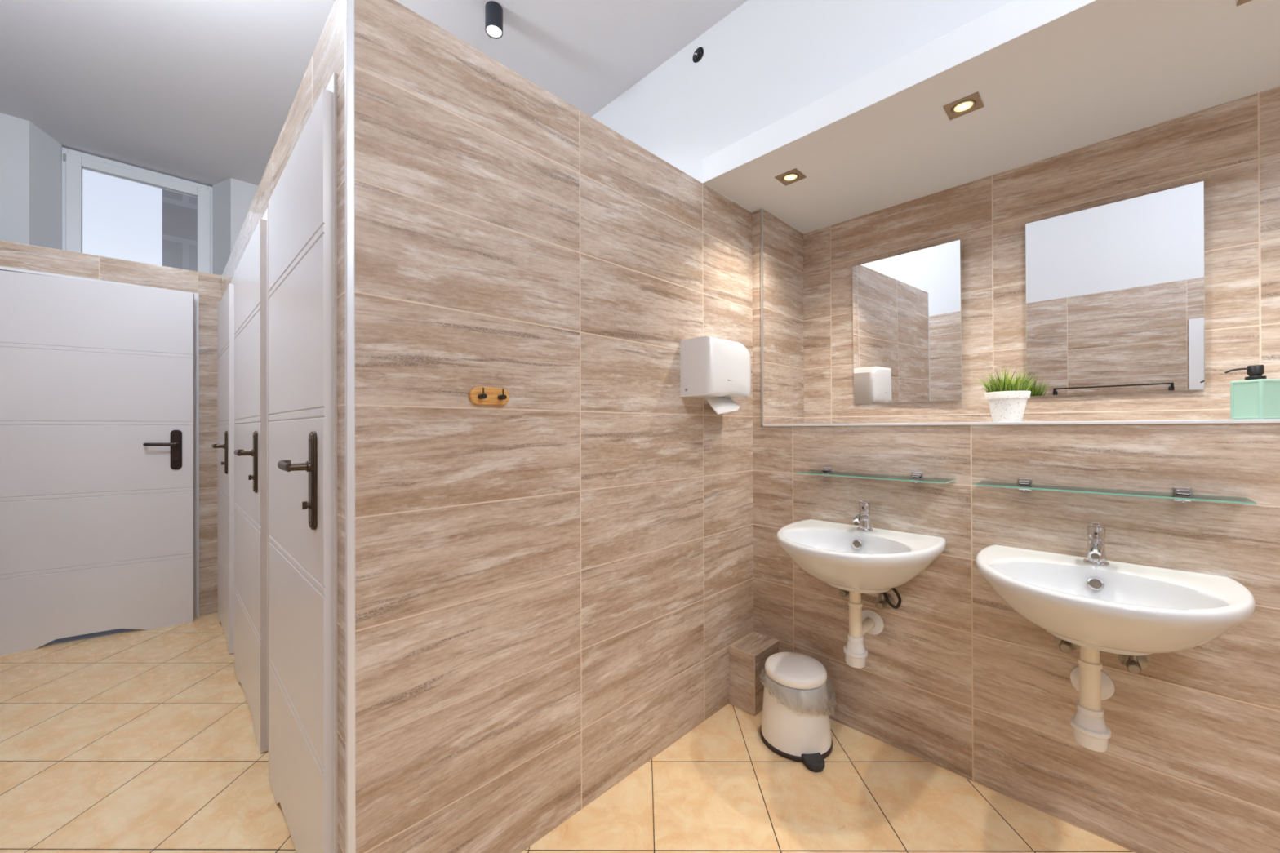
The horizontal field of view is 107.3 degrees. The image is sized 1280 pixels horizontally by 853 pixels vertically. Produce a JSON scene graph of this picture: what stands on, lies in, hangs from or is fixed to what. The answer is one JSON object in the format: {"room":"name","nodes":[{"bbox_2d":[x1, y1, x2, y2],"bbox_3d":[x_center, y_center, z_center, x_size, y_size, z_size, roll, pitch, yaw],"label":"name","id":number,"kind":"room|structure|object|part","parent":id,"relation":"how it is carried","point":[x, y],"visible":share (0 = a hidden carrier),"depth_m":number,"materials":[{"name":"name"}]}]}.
{"room":"public restroom","nodes":[
{"label":"public restroom","id":0,"kind":"room"},
{"bbox_2d":[0,240,222,616],"bbox_3d":[-3.185,0.106,2.784,1.070,2.215,0.100,0,0,-41],"label":"wall","id":1,"kind":"structure","parent":0,"point":[12,255],"depth_m":3.04,"materials":[{"name":"tile"}]},
{"bbox_2d":[0,266,199,655],"bbox_3d":[-3.157,0.177,2.767,0.826,2.074,0.260,0,0,-35],"label":"door","id":2,"kind":"structure","parent":1,"relation":"in","point":[100,379],"depth_m":2.70,"materials":[{"name":"white laminate"}]},
{"bbox_3d":[-2.881,0.103,2.831,0.150,0.026,0.052,0,0,-35],"label":"lever","id":3,"kind":"part","parent":2,"relation":"part of","materials":[{"name":"brown metal"}]},
{"bbox_3d":[-2.846,0.138,2.889,0.052,0.243,0.010,0,0,-35],"label":"handle plate","id":4,"kind":"part","parent":2,"relation":"part of","materials":[{"name":"brown metal"}]},
{"bbox_2d":[0,112,258,275],"bbox_3d":[-3.234,-0.385,4.018,2.750,3.205,0.350,0,0,-45],"label":"wall","id":5,"kind":"structure","parent":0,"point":[31,159],"depth_m":3.13,"materials":[{"name":"white paint"}]},
{"bbox_2d":[62,146,213,274],"bbox_3d":[-3.801,-1.502,3.602,0.787,0.940,0.090,0,0,-45],"label":"window","id":6,"kind":"structure","parent":5,"relation":"attached to","point":[73,162],"depth_m":3.48,"materials":[{"name":"white plastic"}]},
{"bbox_2d":[221,0,345,852],"bbox_3d":[-1.676,0.107,2.094,2.945,2.200,0.075,0,0,44],"label":"wall","id":7,"kind":"structure","parent":0,"point":[327,58],"depth_m":1.08,"materials":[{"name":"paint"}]},
{"bbox_2d":[211,275,235,653],"bbox_3d":[-2.422,0.201,2.767,0.724,2.020,0.166,0,0,44],"label":"door","id":8,"kind":"structure","parent":7,"relation":"in","point":[224,446],"depth_m":2.59,"materials":[{"name":"white laminate"}]},
{"bbox_3d":[-2.312,0.103,2.579,0.150,0.026,0.052,0,0,44],"label":"lever","id":9,"kind":"part","parent":8,"relation":"part of","materials":[{"name":"brown metal"}]},
{"bbox_3d":[-2.247,0.137,2.556,0.044,0.235,0.010,0,0,44],"label":"handle plate","id":10,"kind":"part","parent":8,"relation":"part of","materials":[{"name":"brown metal"}]},
{"bbox_3d":[-2.393,0.201,2.794,0.719,2.020,0.086,0,0,44],"label":"frame","id":11,"kind":"part","parent":8,"relation":"part of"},
{"bbox_2d":[234,208,269,753],"bbox_3d":[-1.690,0.197,2.052,0.871,2.020,0.166,0,0,44],"label":"door","id":12,"kind":"structure","parent":7,"relation":"in","point":[251,291],"depth_m":1.89,"materials":[{"name":"white laminate"}]},
{"bbox_3d":[-1.527,0.098,1.812,0.150,0.026,0.052,0,0,44],"label":"lever","id":13,"kind":"part","parent":12,"relation":"part of","materials":[{"name":"brown metal"}]},
{"bbox_3d":[-1.462,0.132,1.790,0.044,0.235,0.010,0,0,44],"label":"handle plate","id":14,"kind":"part","parent":12,"relation":"part of","materials":[{"name":"brown metal"}]},
{"bbox_3d":[-1.661,0.197,2.078,0.866,2.020,0.086,0,0,44],"label":"frame","id":15,"kind":"part","parent":12,"relation":"part of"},
{"bbox_2d":[268,72,337,852],"bbox_3d":[-0.979,0.192,1.357,0.780,2.020,0.166,0,0,44],"label":"door","id":16,"kind":"structure","parent":7,"relation":"in","point":[303,593],"depth_m":1.20,"materials":[{"name":"white laminate"}]},
{"bbox_3d":[-0.848,0.093,1.149,0.150,0.026,0.052,0,0,44],"label":"lever","id":17,"kind":"part","parent":16,"relation":"part of","materials":[{"name":"brown metal"}]},
{"bbox_3d":[-0.784,0.127,1.126,0.044,0.235,0.010,0,0,44],"label":"handle plate","id":18,"kind":"part","parent":16,"relation":"part of","materials":[{"name":"brown metal"}]},
{"bbox_3d":[-0.950,0.192,1.383,0.775,2.020,0.086,0,0,44],"label":"frame","id":19,"kind":"part","parent":16,"relation":"part of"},
{"bbox_2d":[0,0,747,186],"bbox_3d":[-0.773,-2.042,1.829,3.350,0.080,7.100,0,0,-45],"label":"ceiling","id":20,"kind":"structure","parent":0,"point":[204,92],"depth_m":2.55,"materials":[{"name":"paint"}]},
{"bbox_2d":[484,0,502,39],"bbox_3d":[-0.697,-1.944,2.249,0.081,0.114,0.081,0,0,-45],"label":"ceiling spotlight","id":21,"kind":"object","parent":20,"relation":"attached to","point":[493,10],"visible":1,"depth_m":2.22,"materials":[{"name":"black plastic"}]},
{"bbox_2d":[354,0,753,852],"bbox_3d":[-0.084,0.100,1.647,1.631,2.200,0.090,0,0,-45],"label":"wall partition","id":22,"kind":"structure","parent":0,"point":[554,582],"depth_m":1.34,"materials":[{"name":"tile"}]},
{"bbox_2d":[344,0,355,852],"bbox_3d":[-0.639,0.100,1.038,0.016,2.200,0.016,0,0,-45],"label":"trim","id":23,"kind":"structure","parent":22,"relation":"attached to","point":[349,140],"depth_m":1.03,"materials":[{"name":"silver metal"}]},
{"bbox_2d":[468,386,509,405],"bbox_3d":[-0.393,-0.084,1.250,0.112,0.048,0.040,0,0,-45],"label":"coat hook","id":24,"kind":"object","parent":22,"relation":"attached to","point":[477,395],"visible":1,"depth_m":1.25,"materials":[{"name":"brown wood"}]},
{"bbox_2d":[680,336,751,414],"bbox_3d":[0.310,-0.195,1.875,0.294,0.292,0.147,0,0,-45],"label":"dispenser","id":25,"kind":"object","parent":22,"relation":"attached to","point":[716,370],"visible":1,"depth_m":1.79,"materials":[{"name":"white plastic"}]},
{"bbox_2d":[0,613,1134,852],"bbox_3d":[-0.762,1.231,1.819,3.350,0.063,7.100,0,0,-45],"label":"floor","id":26,"kind":"structure","parent":0,"point":[140,740],"depth_m":1.58,"materials":[{"name":"beige tile"}]},
{"bbox_2d":[760,652,837,772],"bbox_3d":[0.607,1.052,1.810,0.283,0.294,0.291,0,0,-45],"label":"pedal bin","id":27,"kind":"object","parent":26,"relation":"on","point":[795,726],"visible":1,"depth_m":1.72,"materials":[{"name":"white plastic"}]},
{"bbox_3d":[0.598,0.926,1.813,0.228,0.044,0.228,0,0,-45],"label":"lid","id":28,"kind":"part","parent":27,"relation":"part of","materials":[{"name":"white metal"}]},
{"bbox_2d":[728,631,778,715],"bbox_3d":[0.503,1.075,2.071,0.200,0.250,0.128,0,0,-45],"label":"wall","id":29,"kind":"structure","parent":0,"point":[741,664],"depth_m":2.01,"materials":[{"name":"tile"}]},
{"bbox_2d":[728,640,779,716],"bbox_3d":[0.503,1.074,2.070,0.202,0.252,0.130,0,0,-45],"label":"trim","id":30,"kind":"structure","parent":29,"relation":"attached to","point":[778,640],"depth_m":1.97,"materials":[{"name":"brown tile"}]},
{"bbox_2d":[751,209,804,635],"bbox_3d":[0.687,0.100,2.312,0.400,2.200,0.055,0,0,-45],"label":"wall","id":31,"kind":"structure","parent":0,"point":[783,245],"depth_m":2.22,"materials":[{"name":"tile"}]},
{"bbox_2d":[760,208,764,426],"bbox_3d":[0.559,-0.502,2.156,0.009,0.996,0.010,0,0,-45],"label":"trim","id":32,"kind":"structure","parent":31,"relation":"attached to","point":[761,210],"depth_m":2.15,"materials":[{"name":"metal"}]},
{"bbox_2d":[591,0,1279,852],"bbox_3d":[0.324,-0.400,2.677,0.400,3.205,6.570,0,0,-45],"label":"wall","id":33,"kind":"structure","parent":0,"point":[954,679],"depth_m":1.54,"materials":[{"name":"tile"}]},
{"bbox_2d":[692,47,703,62],"bbox_3d":[0.291,-1.911,2.409,0.024,0.071,0.071,0,0,-45],"label":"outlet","id":34,"kind":"object","parent":33,"relation":"attached to","point":[698,54],"visible":1,"depth_m":2.41,"materials":[{"name":"black plastic"}]},
{"bbox_2d":[839,589,848,597],"bbox_3d":[0.812,0.620,1.849,0.078,0.107,0.060,0,0,-45],"label":"angle valve","id":35,"kind":"object","parent":33,"relation":"attached to","point":[842,593],"visible":0.15,"depth_m":1.82,"materials":[{"name":"metal"}]},
{"bbox_2d":[776,519,946,593],"bbox_3d":[0.726,0.477,1.651,0.478,0.182,0.526,0,0,-45],"label":"washbasin","id":36,"kind":"object","parent":33,"relation":"attached to","point":[843,557],"visible":0.98,"depth_m":1.55,"materials":[{"name":"white ceramic"}]},
{"bbox_2d":[853,498,873,532],"bbox_3d":[0.824,0.325,1.749,0.118,0.125,0.055,0,0,-45],"label":"faucet","id":37,"kind":"object","parent":36,"relation":"on","point":[862,520],"visible":1,"depth_m":1.75,"materials":[{"name":"silver metal"}]},
{"bbox_3d":[0.825,0.275,1.751,0.083,0.024,0.036,0,0,-45],"label":"lever","id":38,"kind":"part","parent":37,"relation":"part of","materials":[{"name":"silver metal"}]},
{"bbox_2d":[843,591,884,668],"bbox_3d":[0.826,0.716,1.754,0.200,0.297,0.094,0,0,-45],"label":"trap","id":39,"kind":"object","parent":36,"relation":"attached to","point":[861,622],"visible":0.9,"depth_m":1.70,"materials":[{"name":"white plastic"}]},
{"bbox_2d":[795,466,955,484],"bbox_3d":[0.857,0.182,1.757,0.142,0.040,0.519,0,0,-45],"label":"glass shelf","id":40,"kind":"object","parent":33,"relation":"attached to","point":[917,477],"visible":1,"depth_m":1.71,"materials":[{"name":"green glass"}]},
{"bbox_2d":[875,587,901,609],"bbox_3d":[0.924,0.629,1.745,0.084,0.115,0.084,0,0,33],"label":"angle valve","id":41,"kind":"object","parent":33,"relation":"attached to","point":[886,601],"visible":0.73,"depth_m":1.73,"materials":[{"name":"metal"}]},
{"bbox_3d":[0.886,0.657,1.736,0.024,0.030,0.030,0,0,-45],"label":"knob","id":42,"kind":"part","parent":41,"relation":"part of","materials":[{"name":"metal"}]},
{"bbox_2d":[762,419,1279,426],"bbox_3d":[1.669,-0.015,1.321,0.403,0.010,2.753,0,0,-45],"label":"trim","id":43,"kind":"structure","parent":33,"relation":"attached to","point":[1208,421],"depth_m":1.43,"materials":[{"name":"silver metal"}]},
{"bbox_2d":[976,366,1040,422],"bbox_3d":[1.261,-0.117,1.623,0.184,0.198,0.201,0,0,-45],"label":"potted grass","id":44,"kind":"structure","parent":43,"relation":"on","point":[1006,398],"depth_m":1.59,"materials":[{"name":"plant"}]},
{"bbox_2d":[984,391,1031,422],"bbox_3d":[1.266,-0.069,1.623,0.127,0.104,0.127,0,0,-45],"label":"pot","id":45,"kind":"object","parent":44,"relation":"attached to","point":[1004,406],"depth_m":1.59,"materials":[{"name":"white ceramic"}]},
{"bbox_2d":[1224,364,1279,419],"bbox_3d":[1.635,-0.092,1.257,0.063,0.146,0.075,0,0,-6],"label":"soap dispenser","id":46,"kind":"object","parent":43,"relation":"on","point":[1257,397],"visible":0.98,"depth_m":1.24,"materials":[{"name":"green ceramic"}]},
{"bbox_3d":[1.615,-0.154,1.275,0.007,0.013,0.042,0,0,-40],"label":"spout","id":47,"kind":"part","parent":46,"relation":"part of","materials":[{"name":"black plastic"}]},
{"bbox_2d":[1230,378,1279,419],"bbox_3d":[1.636,-0.073,1.251,0.063,0.106,0.063,0,0,-6],"label":"bottle","id":48,"kind":"object","parent":46,"relation":"attached to","point":[1250,398],"depth_m":1.23,"materials":[{"name":"green plastic"}]},
{"bbox_2d":[803,85,1279,423],"bbox_3d":[1.830,-0.506,1.518,0.100,1.000,2.800,0,0,-45],"label":"wall niche","id":49,"kind":"object","parent":33,"relation":"in","point":[1233,146],"visible":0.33,"depth_m":1.71,"materials":[{"name":"tile"}]},
{"bbox_2d":[852,240,962,404],"bbox_3d":[1.172,-0.438,2.091,0.023,0.655,0.436,-2,1,-43],"label":"wall mirror","id":50,"kind":"object","parent":49,"relation":"attached to","point":[907,307],"visible":1,"depth_m":2.06,"materials":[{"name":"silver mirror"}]},
{"bbox_2d":[1025,180,1204,396],"bbox_3d":[1.625,-0.445,1.639,0.021,0.654,0.436,-1,1,-45],"label":"wall mirror","id":51,"kind":"object","parent":49,"relation":"attached to","point":[1115,291],"visible":0.9,"depth_m":1.61,"materials":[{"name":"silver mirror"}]},
{"bbox_2d":[1053,635,1079,653],"bbox_3d":[1.263,0.619,1.396,0.078,0.106,0.058,0,0,-45],"label":"angle valve","id":52,"kind":"object","parent":33,"relation":"attached to","point":[1065,646],"visible":0.36,"depth_m":1.38,"materials":[{"name":"metal"}]},
{"bbox_3d":[1.244,0.643,1.377,0.024,0.030,0.030,0,0,-45],"label":"knob","id":53,"kind":"part","parent":52,"relation":"part of","materials":[{"name":"metal"}]},
{"bbox_2d":[973,477,1256,504],"bbox_3d":[1.291,0.180,1.336,0.120,0.040,0.546,0,0,-45],"label":"glass shelf","id":54,"kind":"object","parent":33,"relation":"attached to","point":[1182,495],"visible":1,"depth_m":1.28,"materials":[{"name":"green glass"}]},
{"bbox_2d":[975,544,1255,655],"bbox_3d":[1.167,0.474,1.208,0.478,0.182,0.526,0,0,-45],"label":"washbasin","id":55,"kind":"object","parent":33,"relation":"attached to","point":[1122,608],"visible":1,"depth_m":1.15,"materials":[{"name":"white ceramic"}]},
{"bbox_2d":[1070,645,1114,751],"bbox_3d":[1.261,0.713,1.317,0.200,0.297,0.094,0,0,-45],"label":"trap","id":56,"kind":"object","parent":55,"relation":"attached to","point":[1091,731],"visible":0.9,"depth_m":1.26,"materials":[{"name":"white plastic"}]},
{"bbox_2d":[1083,522,1110,566],"bbox_3d":[1.265,0.322,1.306,0.118,0.125,0.055,0,0,-45],"label":"faucet","id":57,"kind":"object","parent":55,"relation":"on","point":[1095,532],"visible":1,"depth_m":1.31,"materials":[{"name":"silver metal"}]},
{"bbox_3d":[1.266,0.272,1.308,0.083,0.024,0.036,0,0,-45],"label":"lever","id":58,"kind":"part","parent":57,"relation":"part of","materials":[{"name":"silver metal"}]},
{"bbox_2d":[1118,653,1147,674],"bbox_3d":[1.360,0.629,1.298,0.078,0.106,0.058,0,0,-45],"label":"angle valve","id":59,"kind":"object","parent":33,"relation":"attached to","point":[1134,664],"visible":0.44,"depth_m":1.30,"materials":[{"name":"metal"}]},
{"bbox_3d":[1.341,0.653,1.279,0.024,0.030,0.030,0,0,-45],"label":"knob","id":60,"kind":"part","parent":59,"relation":"part of","materials":[{"name":"metal"}]},
{"bbox_2d":[702,0,1279,234],"bbox_3d":[1.525,-1.056,1.218,0.795,0.100,2.800,0,0,-45],"label":"ceiling","id":61,"kind":"structure","parent":0,"point":[1051,77],"depth_m":1.46,"materials":[{"name":"paint"}]},
{"bbox_2d":[774,168,806,186],"bbox_3d":[0.602,-0.999,1.883,0.090,0.004,0.090,0,0,-45],"label":"recessed light","id":62,"kind":"object","parent":61,"relation":"in","point":[789,177],"visible":1,"depth_m":1.88,"materials":[{"name":"brown metal"}]},
{"bbox_2d":[942,91,983,119],"bbox_3d":[1.011,-1.002,1.472,0.090,0.004,0.090,0,0,-45],"label":"recessed light","id":63,"kind":"object","parent":61,"relation":"in","point":[973,102],"visible":1,"depth_m":1.47,"materials":[{"name":"brown metal"}]},
{"bbox_2d":[1236,0,1251,6],"bbox_3d":[1.422,-1.004,1.058,0.090,0.004,0.090,0,0,-45],"label":"recessed light","id":64,"kind":"object","parent":61,"relation":"in","point":[1240,2],"visible":1,"depth_m":1.11,"materials":[{"name":"brown metal"}]},
{"label":"outside","id":65,"kind":"structure","parent":0,"visible":0},
{"bbox_2d":[162,189,197,271],"bbox_3d":[-5.407,-2.265,7.094,2.490,7.000,2.700,0,0,-45],"label":"wall","id":66,"kind":"structure","parent":65,"point":[180,211],"depth_m":5.36,"materials":[{"name":"grey paint"}]}
]}

